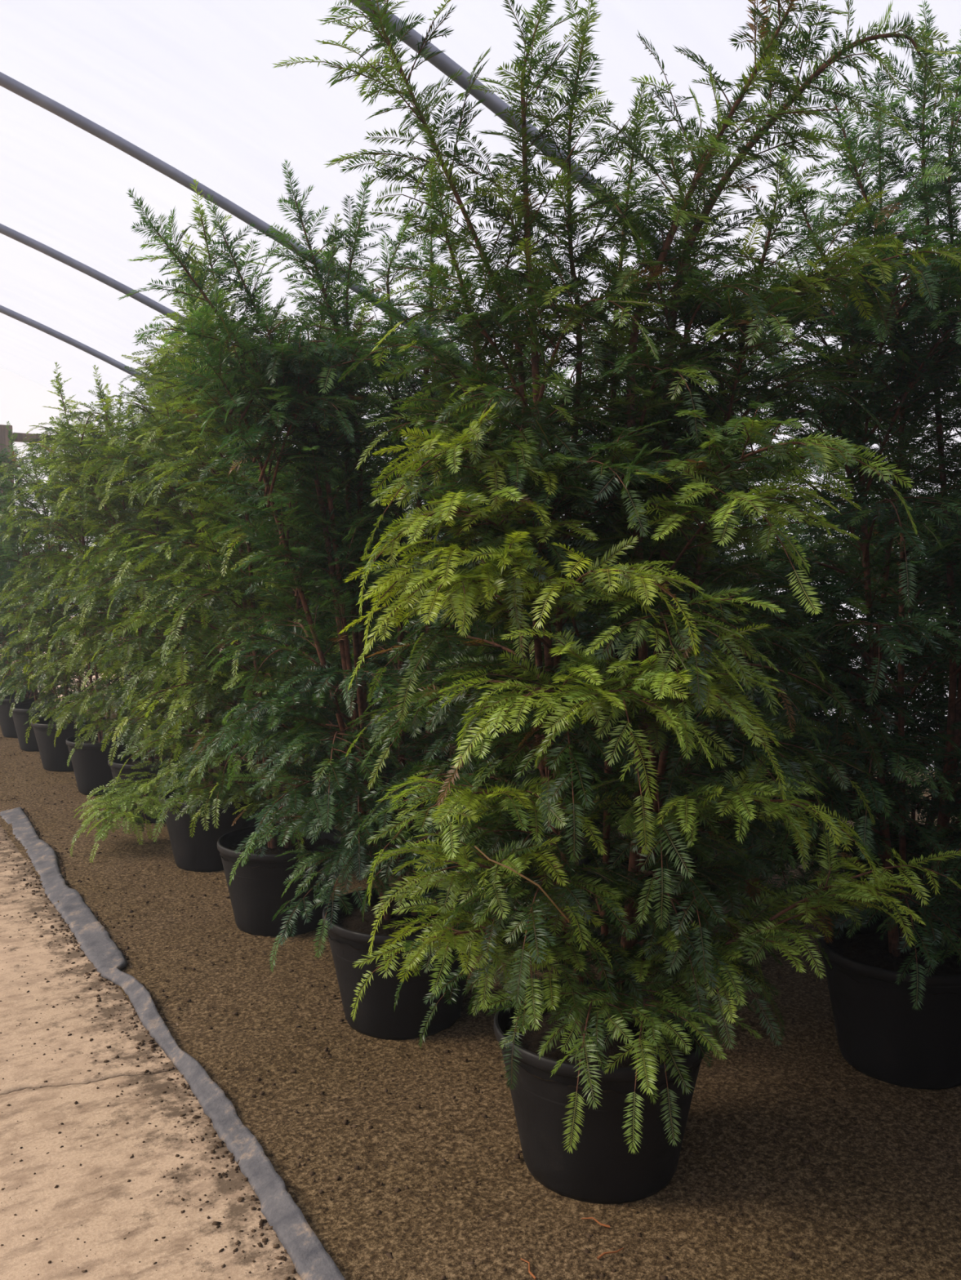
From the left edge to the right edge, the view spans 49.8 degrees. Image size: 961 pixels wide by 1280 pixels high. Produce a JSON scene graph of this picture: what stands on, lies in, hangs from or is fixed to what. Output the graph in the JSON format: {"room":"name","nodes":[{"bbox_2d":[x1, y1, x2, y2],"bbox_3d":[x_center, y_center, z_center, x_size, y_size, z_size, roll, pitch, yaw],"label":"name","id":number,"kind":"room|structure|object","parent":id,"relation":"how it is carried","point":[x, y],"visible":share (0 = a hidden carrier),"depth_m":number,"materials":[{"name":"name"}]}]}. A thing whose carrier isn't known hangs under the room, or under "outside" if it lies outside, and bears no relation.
{"room":"plant nursery greenhouse","nodes":[
{"label":"plant nursery greenhouse","id":0,"kind":"room"},
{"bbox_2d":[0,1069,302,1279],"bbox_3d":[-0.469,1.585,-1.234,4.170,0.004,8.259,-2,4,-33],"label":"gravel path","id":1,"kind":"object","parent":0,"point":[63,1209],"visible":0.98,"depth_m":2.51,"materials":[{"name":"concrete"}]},
{"bbox_2d":[0,807,345,1279],"bbox_3d":[-0.728,1.297,2.884,0.169,0.040,8.493,-2,4,-32],"label":"edging strip","id":2,"kind":"object","parent":1,"relation":"on","point":[310,1259],"visible":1,"depth_m":3.05,"materials":[{"name":"fabric"}]},
{"bbox_2d":[0,702,960,1279],"bbox_3d":[-0.272,1.230,4.129,10.300,0.022,17.100,-2,4,-33],"label":"floor","id":3,"kind":"structure","parent":0,"point":[547,1229],"depth_m":2.92,"materials":[{"name":"brown gravel"}]},
{"bbox_2d":[0,424,18,682],"bbox_3d":[-5.029,-0.739,11.017,0.160,3.050,0.140,-2,4,-33],"label":"post","id":4,"kind":"object","parent":3,"relation":"on","point":[4,439],"visible":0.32,"depth_m":10.88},
{"bbox_2d":[13,432,97,446],"bbox_3d":[-4.591,-2.179,11.288,0.930,0.090,0.080,-2,4,-33],"label":"timber beam","id":5,"kind":"structure","parent":4,"relation":"attached to","point":[20,436],"depth_m":11.07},
{"bbox_2d":[0,541,57,694],"bbox_3d":[-4.795,-0.125,10.392,1.282,1.906,1.224,-1,4,-16],"label":"conifer","id":6,"kind":"object","parent":3,"relation":"on","point":[30,690],"visible":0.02,"depth_m":10.21,"materials":[{"name":"plant"}]},
{"bbox_2d":[0,683,31,694],"bbox_3d":[-4.760,0.642,10.412,0.528,0.372,0.542,0,4,0],"label":"pot","id":7,"kind":"object","parent":6,"relation":"on","point":[30,690],"depth_m":10.28,"materials":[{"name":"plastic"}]},
{"bbox_2d":[0,504,81,737],"bbox_3d":[-4.195,-0.170,9.528,1.242,2.108,1.240,1,4,12],"label":"conifer","id":8,"kind":"object","parent":3,"relation":"on","point":[7,725],"visible":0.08,"depth_m":9.36,"materials":[{"name":"plant"}]},
{"bbox_2d":[0,692,54,737],"bbox_3d":[-4.200,0.697,9.567,0.535,0.372,0.534,0,4,0],"label":"pot","id":9,"kind":"object","parent":8,"relation":"on","point":[7,725],"depth_m":9.36,"materials":[{"name":"plastic"}]},
{"bbox_2d":[0,420,106,751],"bbox_3d":[-3.735,-0.459,8.755,1.282,2.784,1.264,-1,4,-15],"label":"conifer","id":10,"kind":"object","parent":3,"relation":"on","point":[20,716],"visible":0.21,"depth_m":8.62,"materials":[{"name":"plant"}]},
{"bbox_2d":[9,701,72,751],"bbox_3d":[-3.731,0.742,8.865,0.529,0.372,0.541,0,4,0],"label":"pot","id":11,"kind":"object","parent":10,"relation":"on","point":[20,716],"depth_m":8.67,"materials":[{"name":"plastic"}]},
{"bbox_2d":[0,401,133,771],"bbox_3d":[-3.176,-0.408,7.947,1.287,2.787,1.380,0,4,0],"label":"conifer","id":12,"kind":"object","parent":3,"relation":"on","point":[53,758],"visible":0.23,"depth_m":7.75,"materials":[{"name":"plant"}]},
{"bbox_2d":[31,715,106,771],"bbox_3d":[-3.172,0.799,7.998,0.538,0.372,0.532,0,4,0],"label":"pot","id":13,"kind":"object","parent":12,"relation":"on","point":[53,758],"depth_m":7.79,"materials":[{"name":"plastic"}]},
{"bbox_2d":[0,361,186,795],"bbox_3d":[-2.614,-0.396,7.071,1.322,2.876,1.384,2,4,25],"label":"conifer","id":14,"kind":"object","parent":3,"relation":"on","point":[91,769],"visible":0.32,"depth_m":6.90,"materials":[{"name":"plant"}]},
{"bbox_2d":[66,731,141,795],"bbox_3d":[-2.568,0.854,7.151,0.529,0.372,0.540,0,4,0],"label":"pot","id":15,"kind":"object","parent":14,"relation":"on","point":[91,769],"depth_m":6.94,"materials":[{"name":"plastic"}]},
{"bbox_2d":[80,519,160,718],"bbox_3d":[-3.338,-0.448,10.258,1.389,2.568,1.359,-1,4,-11],"label":"conifer","id":16,"kind":"object","parent":3,"relation":"on","point":[121,519],"visible":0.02,"depth_m":10.14,"materials":[{"name":"plant"}]},
{"bbox_2d":[28,328,244,862],"bbox_3d":[-2.004,-0.358,6.129,1.306,2.985,1.789,0,4,-8],"label":"conifer","id":17,"kind":"object","parent":3,"relation":"on","point":[132,799],"visible":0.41,"depth_m":6.06,"materials":[{"name":"plant"}]},
{"bbox_2d":[107,750,195,823],"bbox_3d":[-2.002,0.904,6.371,0.542,0.372,0.528,0,4,0],"label":"pot","id":18,"kind":"object","parent":17,"relation":"on","point":[117,766],"depth_m":6.18,"materials":[{"name":"plastic"}]},
{"bbox_2d":[0,848,290,1278],"bbox_3d":[-2.587,1.233,4.128,1.665,0.008,8.007,-2,4,-33],"label":"crumbs","id":19,"kind":"object","parent":3,"relation":"on","point":[53,1006],"visible":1,"depth_m":2.70,"materials":[{"name":"brown soil"}]},
{"bbox_2d":[0,797,324,1279],"bbox_3d":[-1.726,1.228,4.097,0.613,0.021,6.213,-2,4,-31],"label":"soil","id":20,"kind":"object","parent":3,"relation":"on","point":[60,861],"visible":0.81,"depth_m":3.31,"materials":[{"name":"brown soil"}]},
{"bbox_2d":[102,476,231,732],"bbox_3d":[-2.760,-0.349,9.347,1.407,2.487,1.444,0,4,0],"label":"conifer","id":21,"kind":"object","parent":3,"relation":"on","point":[135,477],"visible":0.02,"depth_m":9.19,"materials":[{"name":"plant"}]},
{"bbox_2d":[49,258,326,871],"bbox_3d":[-1.393,-0.303,5.250,1.406,2.925,1.340,0,4,-7],"label":"conifer","id":22,"kind":"object","parent":3,"relation":"on","point":[200,852],"visible":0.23,"depth_m":5.13,"materials":[{"name":"plant"}]},
{"bbox_2d":[159,782,262,871],"bbox_3d":[-1.380,0.969,5.366,0.532,0.372,0.538,0,4,0],"label":"pot","id":23,"kind":"object","parent":22,"relation":"on","point":[200,852],"depth_m":5.16,"materials":[{"name":"plastic"}]},
{"bbox_2d":[135,486,264,751],"bbox_3d":[-2.188,-0.298,8.511,1.316,2.494,1.387,0,4,-6],"label":"conifer","id":24,"kind":"object","parent":3,"relation":"on","point":[203,722],"visible":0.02,"depth_m":8.30,"materials":[{"name":"plant"}]},
{"bbox_2d":[182,706,220,751],"bbox_3d":[-2.207,0.762,8.559,0.531,0.372,0.539,0,4,0],"label":"pot","id":25,"kind":"object","parent":24,"relation":"on","point":[203,722],"depth_m":8.31,"materials":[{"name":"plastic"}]},
{"bbox_2d":[151,457,311,779],"bbox_3d":[-1.679,-0.291,7.557,1.392,2.603,1.392,0,4,-7],"label":"conifer","id":26,"kind":"object","parent":3,"relation":"on","point":[244,767],"visible":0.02,"depth_m":7.48,"materials":[{"name":"plant"}]},
{"bbox_2d":[96,179,447,937],"bbox_3d":[-0.792,-0.264,4.358,1.443,2.964,1.373,0,4,0],"label":"conifer","id":27,"kind":"object","parent":3,"relation":"on","point":[257,887],"visible":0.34,"depth_m":4.17,"materials":[{"name":"plant"}]},
{"bbox_2d":[217,822,343,937],"bbox_3d":[-0.852,1.029,4.437,0.534,0.372,0.536,0,4,0],"label":"pot","id":28,"kind":"object","parent":27,"relation":"on","point":[257,887],"depth_m":4.25,"materials":[{"name":"plastic"}]},
{"bbox_2d":[210,429,411,808],"bbox_3d":[-1.051,-0.235,6.628,1.423,2.611,1.474,0,4,0],"label":"conifer","id":29,"kind":"object","parent":3,"relation":"on","point":[260,625],"visible":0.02,"depth_m":6.59,"materials":[{"name":"plant"}]},
{"bbox_2d":[117,160,604,1039],"bbox_3d":[-0.353,-0.132,3.417,1.514,2.821,1.407,-1,4,-9],"label":"conifer","id":30,"kind":"object","parent":3,"relation":"on","point":[293,369],"visible":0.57,"depth_m":3.27,"materials":[{"name":"plant"}]},
{"bbox_2d":[322,885,482,1039],"bbox_3d":[-0.262,1.090,3.496,0.538,0.372,0.531,0,4,0],"label":"pot","id":31,"kind":"object","parent":30,"relation":"on","point":[376,1016],"depth_m":3.32,"materials":[{"name":"plastic"}]},
{"bbox_2d":[277,382,473,844],"bbox_3d":[-0.508,-0.151,5.861,1.396,2.543,1.395,2,4,30],"label":"conifer","id":32,"kind":"object","parent":3,"relation":"on","point":[433,536],"visible":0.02,"depth_m":5.70,"materials":[{"name":"plant"}]},
{"bbox_2d":[335,526,444,764],"bbox_3d":[-0.490,-0.068,8.037,1.485,2.096,1.574,-2,4,-25],"label":"conifer","id":33,"kind":"object","parent":3,"relation":"on","point":[423,728],"visible":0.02,"depth_m":7.82,"materials":[{"name":"plant"}]},
{"bbox_2d":[388,724,440,764],"bbox_3d":[-0.472,0.793,8.078,0.532,0.372,0.537,0,4,0],"label":"pot","id":34,"kind":"object","parent":33,"relation":"on","point":[423,728],"depth_m":7.83,"materials":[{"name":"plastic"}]},
{"bbox_2d":[0,737,959,1279],"bbox_3d":[-1.155,1.083,6.284,2.820,0.014,10.511,-2,4,-33],"label":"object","id":35,"kind":"object","parent":3,"relation":"on","point":[790,1254],"visible":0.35,"depth_m":2.89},
{"bbox_2d":[350,334,650,893],"bbox_3d":[0.108,-0.122,4.934,1.433,2.605,1.341,-1,4,-13],"label":"conifer","id":36,"kind":"object","parent":3,"relation":"on","point":[562,515],"visible":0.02,"depth_m":4.82,"materials":[{"name":"plant"}]},
{"bbox_2d":[408,512,594,782],"bbox_3d":[0.130,0.042,7.095,1.524,1.998,1.570,0,4,-7],"label":"conifer","id":37,"kind":"object","parent":3,"relation":"on","point":[508,513],"visible":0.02,"depth_m":6.96,"materials":[{"name":"plant"}]},
{"bbox_2d":[520,1257,536,1279],"bbox_3d":[0.104,1.343,2.217,0.013,0.009,0.069,-1,4,-19],"label":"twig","id":38,"kind":"object","parent":3,"relation":"on","point":[529,1268],"visible":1,"depth_m":2.21,"materials":[{"name":"brown wood"}]},
{"bbox_2d":[500,511,668,827],"bbox_3d":[0.660,0.092,6.232,1.470,2.010,1.604,-2,4,-28],"label":"conifer","id":39,"kind":"object","parent":3,"relation":"on","point":[602,511],"visible":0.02,"depth_m":6.05,"materials":[{"name":"plant"}]},
{"bbox_2d":[581,1217,609,1228],"bbox_3d":[0.265,1.333,2.374,0.069,0.009,0.013,2,4,31],"label":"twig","id":40,"kind":"object","parent":3,"relation":"on","point":[593,1218],"visible":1,"depth_m":2.37,"materials":[{"name":"brown wood"}]},
{"bbox_2d":[493,979,709,1204],"bbox_3d":[0.302,1.146,2.635,0.539,0.372,0.530,0,4,0],"label":"pot","id":41,"kind":"object","parent":3,"relation":"on","point":[602,1170],"depth_m":2.45,"materials":[{"name":"plastic"}]},
{"bbox_2d":[596,1248,623,1259],"bbox_3d":[0.285,1.340,2.264,0.069,0.009,0.013,-2,4,-23],"label":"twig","id":42,"kind":"object","parent":3,"relation":"on","point":[598,1257],"visible":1,"depth_m":2.26,"materials":[{"name":"brown wood"}]},
{"bbox_2d":[273,0,960,1204],"bbox_3d":[0.294,-0.130,2.499,1.416,2.935,1.435,-2,4,-31],"label":"conifer","id":43,"kind":"object","parent":3,"relation":"on","point":[602,1075],"visible":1,"depth_m":2.31,"materials":[{"name":"plant"}]},
{"bbox_2d":[493,262,850,962],"bbox_3d":[0.689,-0.056,4.007,1.435,2.592,1.326,1,4,10],"label":"conifer","id":44,"kind":"object","parent":3,"relation":"on","point":[585,861],"visible":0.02,"depth_m":3.89,"materials":[{"name":"plant"}]},
{"bbox_2d":[601,481,863,871],"bbox_3d":[1.240,0.105,5.284,1.557,2.107,1.444,-2,4,-33],"label":"conifer","id":45,"kind":"object","parent":3,"relation":"on","point":[802,534],"visible":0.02,"depth_m":4.99,"materials":[{"name":"plant"}]},
{"bbox_2d":[671,0,960,1089],"bbox_3d":[1.269,-0.274,3.031,1.589,3.155,1.529,-1,4,-12],"label":"conifer","id":46,"kind":"object","parent":3,"relation":"on","point":[896,1006],"visible":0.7,"depth_m":2.92,"materials":[{"name":"plant"}]},
{"bbox_2d":[747,454,960,927],"bbox_3d":[1.852,0.164,4.416,1.528,2.102,1.606,3,5,39],"label":"conifer","id":47,"kind":"object","parent":3,"relation":"on","point":[931,811],"visible":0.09,"depth_m":4.16,"materials":[{"name":"plant"}]},
{"bbox_2d":[817,915,960,1089],"bbox_3d":[1.312,1.111,3.179,0.537,0.372,0.533,0,4,0],"label":"pot","id":48,"kind":"object","parent":3,"relation":"on","point":[880,1034],"depth_m":3.01,"materials":[{"name":"plastic"}]},
{"bbox_2d":[930,288,960,892],"bbox_3d":[1.741,0.045,2.290,1.415,2.613,1.433,2,4,29],"label":"conifer","id":49,"kind":"object","parent":3,"relation":"on","point":[958,289],"visible":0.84,"depth_m":2.60,"materials":[{"name":"plant"}]},
{"bbox_3d":[-6.167,1.542,0.366,24.300,0.115,17.100,-2,4,-33],"label":"floor","id":50,"kind":"structure","parent":0,"visible":0},
{"bbox_2d":[0,304,297,471],"bbox_3d":[-9.508,-1.233,5.599,24.138,4.922,0.069,-2,4,-33],"label":"hoop","id":51,"kind":"object","parent":50,"relation":"on","point":[4,310],"visible":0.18,"depth_m":9.22,"materials":[{"name":"metal"}]},
{"bbox_2d":[0,223,393,456],"bbox_3d":[-8.440,-1.125,3.935,24.138,4.922,0.060,-2,4,-33],"label":"hoop","id":52,"kind":"object","parent":50,"relation":"on","point":[4,229],"visible":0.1,"depth_m":7.41,"materials":[{"name":"metal"}]},
{"bbox_2d":[0,71,501,387],"bbox_3d":[-7.286,-1.008,2.137,24.138,4.922,0.060,-2,4,-33],"label":"hoop","id":53,"kind":"object","parent":50,"relation":"on","point":[6,82],"visible":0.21,"depth_m":5.52,"materials":[{"name":"metal"}]},
{"bbox_2d":[347,0,892,495],"bbox_3d":[-6.126,-0.891,0.330,24.138,4.922,0.069,-2,4,-33],"label":"hoop","id":54,"kind":"object","parent":50,"relation":"on","point":[441,61],"visible":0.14,"depth_m":4.13,"materials":[{"name":"metal"}]},
{"label":"outside","id":55,"kind":"structure","parent":0,"visible":0},
{"bbox_2d":[0,616,216,702],"bbox_3d":[-13.542,0.149,21.199,28.000,0.001,25.980,-2,4,-33],"label":"ground","id":56,"kind":"structure","parent":55,"point":[94,676],"depth_m":15.01,"materials":[{"name":"brown soil"}]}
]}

